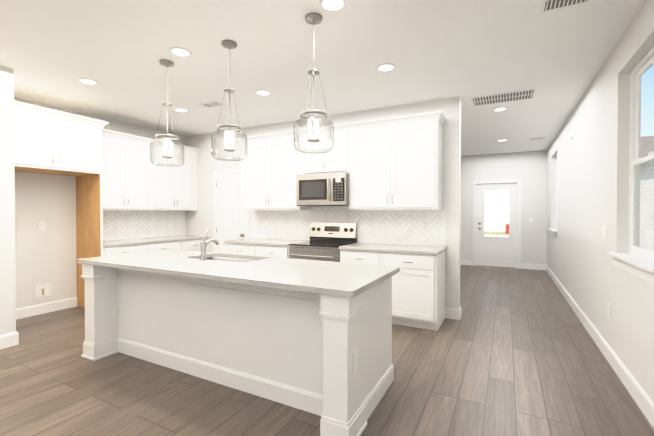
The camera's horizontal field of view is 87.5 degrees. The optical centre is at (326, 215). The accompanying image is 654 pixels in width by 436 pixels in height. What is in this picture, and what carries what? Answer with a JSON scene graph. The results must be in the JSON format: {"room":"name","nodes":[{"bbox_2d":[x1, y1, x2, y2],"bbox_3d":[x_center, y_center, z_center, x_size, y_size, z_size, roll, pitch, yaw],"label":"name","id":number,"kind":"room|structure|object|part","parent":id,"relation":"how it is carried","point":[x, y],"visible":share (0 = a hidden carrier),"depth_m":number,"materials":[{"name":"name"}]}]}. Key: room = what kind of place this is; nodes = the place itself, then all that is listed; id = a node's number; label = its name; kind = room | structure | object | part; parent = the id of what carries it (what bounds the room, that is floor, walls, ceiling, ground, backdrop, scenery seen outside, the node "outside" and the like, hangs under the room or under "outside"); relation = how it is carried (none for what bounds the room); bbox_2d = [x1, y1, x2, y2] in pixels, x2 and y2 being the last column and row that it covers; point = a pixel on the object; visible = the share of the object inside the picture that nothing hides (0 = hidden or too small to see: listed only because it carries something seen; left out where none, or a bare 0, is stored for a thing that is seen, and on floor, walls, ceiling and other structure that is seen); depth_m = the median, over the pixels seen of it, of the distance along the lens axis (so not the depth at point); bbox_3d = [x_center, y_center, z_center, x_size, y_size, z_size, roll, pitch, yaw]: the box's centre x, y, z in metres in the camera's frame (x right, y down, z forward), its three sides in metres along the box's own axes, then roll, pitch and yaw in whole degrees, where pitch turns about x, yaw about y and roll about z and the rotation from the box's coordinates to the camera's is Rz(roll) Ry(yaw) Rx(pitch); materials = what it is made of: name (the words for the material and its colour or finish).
{"room":"kitchen","nodes":[
{"label":"kitchen","id":0,"kind":"room"},
{"bbox_2d":[0,0,645,155],"bbox_3d":[-0.632,-1.549,3.767,6.910,0.120,13.350,0,1,28],"label":"ceiling","id":1,"kind":"structure","parent":0,"point":[52,52],"depth_m":3.22,"materials":[{"name":"paint"}]},
{"bbox_2d":[78,78,98,84],"bbox_3d":[-2.622,-1.483,3.755,0.192,0.010,0.189,0,1,28],"label":"recessed light","id":2,"kind":"object","parent":1,"relation":"in","point":[84,80],"depth_m":3.77,"materials":[{"name":"white plastic"}]},
{"bbox_2d":[150,59,183,166],"bbox_3d":[-1.547,-0.985,3.309,0.304,0.998,0.304,0,1,28],"label":"pendant light","id":3,"kind":"object","parent":1,"relation":"hanging from","point":[167,64],"visible":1,"depth_m":3.31,"materials":[{"name":"clear glass"}]},
{"bbox_3d":[-1.547,-0.628,3.313,0.304,0.283,0.304,0,1,28],"label":"glass","id":4,"kind":"part","parent":3,"relation":"part of","materials":[{"name":"white"}]},
{"bbox_2d":[169,47,191,56],"bbox_3d":[-1.317,-1.476,3.069,0.193,0.010,0.189,0,1,28],"label":"recessed light","id":5,"kind":"object","parent":1,"relation":"in","point":[177,51],"depth_m":3.07,"materials":[{"name":"white plastic"}]},
{"bbox_2d":[173,108,187,111],"bbox_3d":[-2.061,-1.494,4.807,0.194,0.010,0.175,0,1,28],"label":"recessed light","id":6,"kind":"object","parent":1,"relation":"in","point":[176,109],"depth_m":4.81,"materials":[{"name":"white plastic"}]},
{"bbox_2d":[197,100,225,107],"bbox_3d":[-1.545,-1.494,4.579,0.340,0.006,0.180,0,1,28],"label":"ceiling vent","id":7,"kind":"object","parent":1,"relation":"in","point":[211,104],"visible":0.96,"depth_m":4.57,"materials":[{"name":"white metal"}]},
{"bbox_2d":[211,40,247,160],"bbox_3d":[-0.839,-0.981,2.938,0.304,0.998,0.304,0,1,28],"label":"pendant light","id":8,"kind":"object","parent":1,"relation":"hanging from","point":[228,44],"visible":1,"depth_m":2.94,"materials":[{"name":"clear glass"}]},
{"bbox_3d":[-0.839,-0.624,2.941,0.304,0.283,0.304,0,1,28],"label":"glass","id":9,"kind":"part","parent":8,"relation":"part of","materials":[{"name":"white"}]},
{"bbox_2d":[255,90,270,95],"bbox_3d":[-0.766,-1.487,4.111,0.183,0.010,0.194,0,1,28],"label":"recessed light","id":10,"kind":"object","parent":1,"relation":"in","point":[260,92],"depth_m":4.11,"materials":[{"name":"white plastic"}]},
{"bbox_2d":[293,13,333,153],"bbox_3d":[-0.099,-0.977,2.550,0.304,0.998,0.304,0,1,28],"label":"pendant light","id":11,"kind":"object","parent":1,"relation":"hanging from","point":[314,19],"visible":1,"depth_m":2.55,"materials":[{"name":"clear glass"}]},
{"bbox_3d":[-0.099,-0.620,2.554,0.304,0.283,0.304,0,1,28],"label":"glass","id":12,"kind":"part","parent":11,"relation":"part of","materials":[{"name":"white"}]},
{"bbox_2d":[319,0,346,11],"bbox_3d":[0.046,-1.469,2.367,0.183,0.010,0.165,0,1,28],"label":"recessed light","id":13,"kind":"object","parent":1,"relation":"in","point":[332,5],"depth_m":2.38,"materials":[{"name":"white plastic"}]},
{"bbox_2d":[376,63,395,71],"bbox_3d":[0.587,-1.480,3.398,0.182,0.010,0.195,0,1,28],"label":"recessed light","id":14,"kind":"object","parent":1,"relation":"in","point":[385,67],"depth_m":3.40,"materials":[{"name":"white plastic"}]},
{"bbox_2d":[493,107,507,110],"bbox_3d":[2.418,-1.494,4.764,0.175,0.010,0.187,0,1,28],"label":"recessed light","id":15,"kind":"object","parent":1,"relation":"in","point":[499,108],"depth_m":4.78,"materials":[{"name":"white plastic"}]},
{"bbox_2d":[470,88,536,106],"bbox_3d":[2.221,-1.491,4.331,0.720,0.006,0.400,0,1,28],"label":"ceiling vent","id":16,"kind":"object","parent":1,"relation":"in","point":[528,94],"visible":1,"depth_m":4.31,"materials":[{"name":"white metal"}]},
{"bbox_2d":[540,0,591,13],"bbox_3d":[1.604,-1.470,2.272,0.300,0.006,0.340,0,1,28],"label":"ceiling vent","id":17,"kind":"object","parent":1,"relation":"in","point":[547,6],"visible":1,"depth_m":2.37,"materials":[{"name":"white metal"}]},
{"bbox_2d":[0,265,653,435],"bbox_3d":[-0.632,1.371,3.797,6.910,0.120,13.350,0,1,28],"label":"floor","id":18,"kind":"structure","parent":0,"point":[513,351],"depth_m":2.65,"materials":[{"name":"brown wood"}]},
{"bbox_2d":[78,245,117,307],"bbox_3d":[-3.279,0.861,4.860,0.629,0.878,0.160,0,1,28],"label":"base cabinet","id":19,"kind":"object","parent":18,"relation":"on","point":[84,251],"depth_m":4.80,"materials":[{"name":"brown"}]},
{"bbox_2d":[78,233,197,244],"bbox_3d":[-2.877,0.396,5.609,0.640,0.036,1.868,0,1,28],"label":"countertop","id":20,"kind":"structure","parent":19,"relation":"on","point":[129,240],"depth_m":5.29,"materials":[{"name":"white stone"}]},
{"bbox_2d":[118,245,125,254],"bbox_3d":[-3.207,0.860,5.016,0.610,0.878,0.184,0,1,28],"label":"base cabinet","id":21,"kind":"object","parent":18,"relation":"on","point":[121,248],"depth_m":4.86,"materials":[{"name":"white wood"}]},
{"bbox_2d":[126,241,145,253],"bbox_3d":[-3.098,0.858,5.203,0.629,0.878,0.248,0,1,28],"label":"base cabinet","id":22,"kind":"object","parent":18,"relation":"on","point":[129,248],"depth_m":5.06,"materials":[{"name":"white wood"}]},
{"bbox_2d":[146,241,153,251],"bbox_3d":[-3.028,0.856,5.338,0.629,0.878,0.184,0,1,28],"label":"base cabinet","id":23,"kind":"object","parent":18,"relation":"on","point":[149,244],"depth_m":5.25,"materials":[{"name":"white wood"}]},
{"bbox_2d":[154,241,161,250],"bbox_3d":[-2.956,0.855,5.474,0.629,0.878,0.244,0,1,28],"label":"base cabinet","id":24,"kind":"object","parent":18,"relation":"on","point":[157,244],"depth_m":5.37,"materials":[{"name":"white wood"}]},
{"bbox_2d":[162,241,169,249],"bbox_3d":[-2.865,0.853,5.668,0.610,0.878,0.184,0,1,28],"label":"base cabinet","id":25,"kind":"object","parent":18,"relation":"on","point":[165,244],"depth_m":5.49,"materials":[{"name":"white wood"}]},
{"bbox_2d":[170,241,185,250],"bbox_3d":[-2.756,0.851,5.856,0.629,0.878,0.251,0,1,28],"label":"base cabinet","id":26,"kind":"object","parent":18,"relation":"on","point":[174,245],"depth_m":5.70,"materials":[{"name":"white wood"}]},
{"bbox_2d":[186,241,189,250],"bbox_3d":[-2.686,0.850,5.989,0.629,0.878,0.184,0,1,28],"label":"base cabinet","id":27,"kind":"object","parent":18,"relation":"on","point":[187,242],"depth_m":5.88,"materials":[{"name":"white wood"}]},
{"bbox_2d":[190,241,197,250],"bbox_3d":[-2.609,0.848,6.156,0.610,0.878,0.184,0,1,28],"label":"base cabinet","id":28,"kind":"object","parent":18,"relation":"on","point":[193,244],"depth_m":5.98,"materials":[{"name":"white wood"}]},
{"bbox_2d":[198,237,208,251],"bbox_3d":[-2.503,0.846,6.338,0.629,0.878,0.237,0,1,28],"label":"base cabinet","id":29,"kind":"object","parent":18,"relation":"on","point":[200,239],"depth_m":6.11,"materials":[{"name":"white wood"}]},
{"bbox_2d":[226,243,231,253],"bbox_3d":[-1.359,0.854,5.516,0.140,0.878,0.629,0,1,28],"label":"base cabinet","id":30,"kind":"object","parent":18,"relation":"on","point":[228,245],"depth_m":5.24,"materials":[{"name":"white wood"}]},
{"bbox_2d":[232,243,239,254],"bbox_3d":[-1.211,0.855,5.449,0.184,0.878,0.610,0,1,28],"label":"base cabinet","id":31,"kind":"object","parent":18,"relation":"on","point":[235,246],"depth_m":5.17,"materials":[{"name":"white wood"}]},
{"bbox_2d":[81,265,395,435],"bbox_3d":[-0.873,0.881,2.961,2.740,0.878,0.917,0,1,28],"label":"kitchen island","id":32,"kind":"object","parent":18,"relation":"on","point":[313,336],"depth_m":2.56,"materials":[{"name":"white wood"}]},
{"bbox_2d":[78,249,399,296],"bbox_3d":[-0.872,0.423,2.959,2.796,0.036,0.970,0,1,28],"label":"island countertop","id":33,"kind":"structure","parent":32,"relation":"on","point":[328,278],"depth_m":2.60,"materials":[{"name":"white stone"}]},
{"bbox_2d":[198,229,218,260],"bbox_3d":[-1.086,0.257,3.177,0.060,0.288,0.219,0,1,28],"label":"faucet","id":34,"kind":"object","parent":33,"relation":"on","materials":[{"name":"silver metal"}]},
{"bbox_2d":[210,253,261,260],"bbox_3d":[-0.952,0.536,3.307,0.783,0.222,0.432,0,1,28],"label":"sink","id":35,"kind":"object","parent":33,"relation":"in","point":[215,258],"depth_m":3.50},
{"bbox_2d":[352,349,357,373],"bbox_3d":[0.170,0.869,2.041,0.006,0.120,0.075,0,1,28],"label":"outlet","id":36,"kind":"object","parent":32,"relation":"attached to","point":[355,351],"depth_m":2.03,"materials":[{"name":"white plastic"}]},
{"bbox_2d":[240,243,251,255],"bbox_3d":[-1.030,0.856,5.344,0.234,0.878,0.629,0,1,28],"label":"base cabinet","id":37,"kind":"object","parent":18,"relation":"on","point":[245,248],"depth_m":5.08,"materials":[{"name":"white wood"}]},
{"bbox_2d":[252,243,259,255],"bbox_3d":[-0.892,0.857,5.271,0.190,0.878,0.629,0,1,28],"label":"base cabinet","id":38,"kind":"object","parent":18,"relation":"on","point":[255,246],"depth_m":5.01,"materials":[{"name":"white wood"}]},
{"bbox_2d":[260,243,271,256],"bbox_3d":[-0.759,0.857,5.202,0.258,0.878,0.629,0,1,28],"label":"base cabinet","id":39,"kind":"object","parent":18,"relation":"on","point":[265,248],"depth_m":4.90,"materials":[{"name":"white wood"}]},
{"bbox_2d":[224,239,309,246],"bbox_3d":[-0.911,0.399,5.270,1.198,0.036,0.640,0,1,28],"label":"countertop","id":40,"kind":"structure","parent":39,"relation":"on","point":[275,242],"depth_m":5.11,"materials":[{"name":"white stone"}]},
{"bbox_2d":[272,247,279,257],"bbox_3d":[-0.559,0.858,5.108,0.184,0.878,0.610,0,1,28],"label":"base cabinet","id":41,"kind":"object","parent":18,"relation":"on","point":[275,250],"depth_m":4.82,"materials":[{"name":"white wood"}]},
{"bbox_2d":[280,247,288,257],"bbox_3d":[-0.430,0.859,5.029,0.118,0.878,0.629,0,1,28],"label":"base cabinet","id":42,"kind":"object","parent":18,"relation":"on","point":[284,251],"depth_m":4.75,"materials":[{"name":"white wood"}]},
{"bbox_2d":[289,222,356,261],"bbox_3d":[-0.059,0.703,4.786,0.758,1.195,0.692,0,1,28],"label":"range","id":43,"kind":"object","parent":18,"relation":"on","point":[326,241],"visible":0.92,"depth_m":4.86,"materials":[{"name":"silver metal"}]},
{"bbox_2d":[339,247,355,262],"bbox_3d":[0.396,0.864,4.596,0.222,0.878,0.629,0,1,28],"label":"base cabinet","id":44,"kind":"object","parent":18,"relation":"on","point":[347,255],"depth_m":4.31,"materials":[{"name":"white wood"}]},
{"bbox_2d":[356,251,367,263],"bbox_3d":[0.581,0.865,4.510,0.184,0.878,0.610,0,1,28],"label":"base cabinet","id":45,"kind":"object","parent":18,"relation":"on","point":[361,256],"depth_m":4.22,"materials":[{"name":"white wood"}]},
{"bbox_2d":[368,251,387,265],"bbox_3d":[0.764,0.866,4.403,0.241,0.878,0.629,0,1,28],"label":"base cabinet","id":46,"kind":"object","parent":18,"relation":"on","point":[374,257],"depth_m":4.13,"materials":[{"name":"white wood"}]},
{"bbox_2d":[388,251,399,324],"bbox_3d":[0.901,0.866,4.331,0.184,0.878,0.629,0,1,28],"label":"base cabinet","id":47,"kind":"object","parent":18,"relation":"on","point":[393,256],"depth_m":4.03,"materials":[{"name":"white wood"}]},
{"bbox_2d":[400,255,411,326],"bbox_3d":[1.069,0.867,4.254,0.184,0.878,0.610,0,1,28],"label":"base cabinet","id":48,"kind":"object","parent":18,"relation":"on","point":[405,260],"depth_m":3.98,"materials":[{"name":"white wood"}]},
{"bbox_2d":[412,251,445,330],"bbox_3d":[1.257,0.868,4.144,0.252,0.878,0.629,0,1,28],"label":"base cabinet","id":49,"kind":"object","parent":18,"relation":"on","point":[428,271],"depth_m":3.90,"materials":[{"name":"white wood"}]},
{"bbox_2d":[344,243,446,254],"bbox_3d":[0.837,0.408,4.353,1.223,0.036,0.640,0,1,28],"label":"countertop","id":50,"kind":"structure","parent":49,"relation":"on","point":[405,248],"depth_m":4.23,"materials":[{"name":"white stone"}]},
{"bbox_2d":[0,0,653,402],"bbox_3d":[-0.632,-0.089,3.782,6.590,2.800,13.030,0,1,28],"label":"wall","id":51,"kind":"structure","parent":0,"point":[592,190],"depth_m":4.34,"materials":[{"name":"paint"}]},
{"bbox_2d":[0,331,18,348],"bbox_3d":[-4.297,1.269,1.323,0.016,0.135,4.906,0,1,28],"label":"baseboard","id":52,"kind":"structure","parent":51,"relation":"attached to","point":[10,339],"depth_m":3.43,"materials":[{"name":"white wood"}]},
{"bbox_2d":[39,222,44,229],"bbox_3d":[-3.792,0.133,4.543,0.008,0.114,0.070,0,1,28],"label":"outlet","id":53,"kind":"object","parent":51,"relation":"attached to","point":[41,225],"visible":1,"depth_m":4.54,"materials":[{"name":"white plastic"}]},
{"bbox_2d":[35,283,50,297],"bbox_3d":[-3.787,0.993,4.561,0.017,0.170,0.180,0,1,28],"label":"outlet box","id":54,"kind":"object","parent":51,"relation":"attached to","point":[42,290],"visible":1,"depth_m":4.55,"materials":[{"name":"white plastic"}]},
{"bbox_2d":[16,297,76,319],"bbox_3d":[-3.840,1.237,4.456,0.016,0.135,1.040,0,1,28],"label":"baseboard","id":55,"kind":"structure","parent":51,"relation":"attached to","point":[38,309],"depth_m":4.57,"materials":[{"name":"white wood"}]},
{"bbox_2d":[14,101,101,176],"bbox_3d":[-3.569,-0.917,4.276,0.637,0.706,1.067,0,1,28],"label":"upper cabinet","id":56,"kind":"object","parent":51,"relation":"attached to","point":[42,144],"depth_m":4.15,"materials":[{"name":"white wood"}]},
{"bbox_2d":[107,221,111,227],"bbox_3d":[-3.379,0.135,5.309,0.008,0.114,0.070,0,1,28],"label":"electrical outlet","id":57,"kind":"object","parent":51,"relation":"attached to","point":[109,224],"visible":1,"depth_m":5.30,"materials":[{"name":"white plastic"}]},
{"bbox_2d":[76,129,153,212],"bbox_3d":[-3.217,-0.666,5.263,0.349,1.155,0.959,0,1,28],"label":"upper cabinet","id":58,"kind":"object","parent":51,"relation":"attached to","point":[128,188],"depth_m":5.13,"materials":[{"name":"white wood"}]},
{"bbox_2d":[154,141,193,212],"bbox_3d":[-2.809,-0.675,6.041,0.349,1.155,0.800,0,1,28],"label":"upper cabinet","id":59,"kind":"object","parent":51,"relation":"attached to","point":[173,186],"depth_m":5.97,"materials":[{"name":"white wood"}]},
{"bbox_2d":[213,168,249,253],"bbox_3d":[-1.706,0.231,6.000,0.846,2.113,0.084,0,1,28],"label":"pantry door","id":60,"kind":"structure","parent":51,"relation":"in","point":[231,219],"depth_m":6.06,"materials":[{"name":"white wood"}]},
{"bbox_2d":[240,131,311,210],"bbox_3d":[-0.817,-0.668,5.374,1.117,1.155,0.349,0,1,28],"label":"upper cabinet","id":61,"kind":"object","parent":51,"relation":"attached to","point":[269,171],"depth_m":5.20,"materials":[{"name":"white wood"}]},
{"bbox_3d":[0.032,-1.196,4.903,3.165,0.090,0.385,0,1,28],"label":"crown","id":62,"kind":"part","parent":61,"relation":"part of","materials":[{"name":"white wood"}]},
{"bbox_2d":[300,123,347,174],"bbox_3d":[0.025,-0.913,4.930,0.784,0.655,0.349,0,1,28],"label":"upper cabinet","id":63,"kind":"object","parent":51,"relation":"attached to","point":[336,160],"depth_m":4.76,"materials":[{"name":"white wood"}]},
{"bbox_2d":[296,172,348,206],"bbox_3d":[-0.006,-0.361,4.877,0.778,0.442,0.480,0,1,28],"label":"microwave","id":64,"kind":"object","parent":63,"relation":"attached to","point":[324,189],"visible":0.98,"depth_m":4.68,"materials":[{"name":"silver metal"}]},
{"bbox_2d":[374,222,377,229],"bbox_3d":[0.684,0.141,4.777,0.070,0.114,0.008,0,1,28],"label":"electrical outlet","id":65,"kind":"object","parent":51,"relation":"attached to","point":[375,225],"visible":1,"depth_m":4.77,"materials":[{"name":"white plastic"}]},
{"bbox_2d":[348,111,443,210],"bbox_3d":[0.882,-0.659,4.483,1.153,1.155,0.349,0,1,28],"label":"upper cabinet","id":66,"kind":"object","parent":51,"relation":"attached to","point":[392,166],"depth_m":4.30,"materials":[{"name":"white wood"}]},
{"bbox_2d":[417,222,422,230],"bbox_3d":[1.225,0.144,4.493,0.070,0.114,0.008,0,1,28],"label":"electrical outlet","id":67,"kind":"object","parent":51,"relation":"attached to","point":[419,226],"visible":1,"depth_m":4.49,"materials":[{"name":"white plastic"}]},
{"bbox_2d":[445,306,461,317],"bbox_3d":[0.612,1.231,5.009,2.546,0.135,0.016,0,1,28],"label":"baseboard","id":68,"kind":"structure","parent":51,"relation":"attached to","point":[452,312],"depth_m":4.32,"materials":[{"name":"white wood"}]},
{"bbox_2d":[460,259,471,264],"bbox_3d":[1.617,1.181,9.805,4.710,0.135,0.016,0,1,28],"label":"baseboard","id":69,"kind":"structure","parent":51,"relation":"attached to","point":[462,262],"depth_m":8.78,"materials":[{"name":"white wood"}]},
{"bbox_2d":[473,179,520,268],"bbox_3d":[4.211,0.188,8.498,1.066,2.148,0.181,0,1,28],"label":"back door","id":70,"kind":"structure","parent":51,"relation":"in","point":[498,251],"depth_m":8.46,"materials":[{"name":"white wood"}]},
{"bbox_2d":[521,263,544,269],"bbox_3d":[4.876,1.199,8.096,0.470,0.135,0.016,0,1,28],"label":"baseboard","id":71,"kind":"structure","parent":51,"relation":"attached to","point":[523,265],"depth_m":8.08,"materials":[{"name":"white wood"}]},
{"bbox_2d":[548,156,556,236],"bbox_3d":[4.549,-0.432,6.763,0.194,1.634,1.070,0,1,28],"label":"window","id":72,"kind":"structure","parent":51,"relation":"in","point":[553,232],"depth_m":7.11,"materials":[{"name":"white"}]},
{"bbox_2d":[569,130,572,139],"bbox_3d":[3.505,-1.161,4.904,0.034,0.132,0.132,0,1,28],"label":"smoke detector","id":73,"kind":"object","parent":51,"relation":"attached to","point":[571,135],"visible":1,"depth_m":4.87,"materials":[{"name":"white plastic"}]},
{"bbox_2d":[545,264,653,427],"bbox_3d":[2.155,1.259,2.334,0.016,0.135,12.750,0,1,28],"label":"baseboard","id":74,"kind":"structure","parent":51,"relation":"attached to","point":[641,398],"depth_m":2.92,"materials":[{"name":"white wood"}]},
{"bbox_2d":[602,225,606,237],"bbox_3d":[2.656,0.146,3.273,0.011,0.114,0.162,0,1,28],"label":"light switch","id":75,"kind":"object","parent":51,"relation":"attached to","point":[604,230],"visible":1,"depth_m":3.26,"materials":[{"name":"white plastic"}]},
{"bbox_2d":[608,303,610,316],"bbox_3d":[2.569,0.858,3.112,0.008,0.114,0.070,0,1,28],"label":"electrical outlet","id":76,"kind":"object","parent":51,"relation":"attached to","point":[609,310],"visible":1,"depth_m":3.09,"materials":[{"name":"white plastic"}]},
{"bbox_2d":[607,46,653,284],"bbox_3d":[2.311,-0.388,2.497,0.194,1.634,1.035,0,1,28],"label":"window","id":77,"kind":"structure","parent":51,"relation":"in","point":[637,260],"depth_m":2.75,"materials":[{"name":"white"}]},
{"bbox_3d":[2.368,-0.435,2.467,0.028,1.400,0.775,0,1,28],"label":"glass","id":78,"kind":"part","parent":77,"relation":"part of","materials":[{"name":"blue"}]},
{"bbox_2d":[484,190,508,236],"bbox_3d":[4.213,-0.059,8.498,0.554,1.161,0.004,0,1,28],"label":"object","id":79,"kind":"structure","parent":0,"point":[497,216],"depth_m":8.47,"materials":[{"name":"clear glass"}]},
{"label":"outside","id":80,"kind":"structure","parent":0,"visible":0},
{"bbox_2d":[484,231,508,234],"bbox_3d":[12.564,1.605,18.701,85.000,0.100,95.000,0,1,28],"label":"ground","id":81,"kind":"structure","parent":80,"point":[488,232],"depth_m":28.29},
{"bbox_2d":[484,190,508,230],"bbox_3d":[16.078,-2.923,37.194,9.700,8.570,10.700,0,1,28],"label":"house","id":82,"kind":"structure","parent":81,"relation":"on","point":[501,197],"depth_m":31.73,"materials":[{"name":"white"}]},
{"bbox_2d":[484,235,508,236],"bbox_3d":[8.972,1.676,6.470,70.000,0.015,40.000,0,1,28],"label":"paving","id":83,"kind":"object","parent":81,"relation":"on","point":[495,236],"depth_m":25.70,"materials":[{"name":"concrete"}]},
{"bbox_2d":[505,223,508,233],"bbox_3d":[14.412,0.700,22.860,4.400,1.575,1.840,0,1,28],"label":"car","id":84,"kind":"object","parent":83,"relation":"on","point":[506,227],"depth_m":23.05,"materials":[{"name":"red paint"}]},
{"bbox_2d":[640,150,653,250],"bbox_3d":[15.029,-1.248,10.884,8.100,5.770,10.200,0,1,28],"label":"house","id":85,"kind":"structure","parent":81,"relation":"on","point":[647,218],"depth_m":12.43,"materials":[{"name":"grey"}]},
{"bbox_2d":[641,136,653,154],"bbox_3d":[25.598,-2.871,32.200,9.200,8.570,10.700,0,1,28],"label":"house","id":86,"kind":"structure","parent":81,"relation":"on","point":[649,144],"depth_m":28.93,"materials":[{"name":"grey brick"}]}
]}

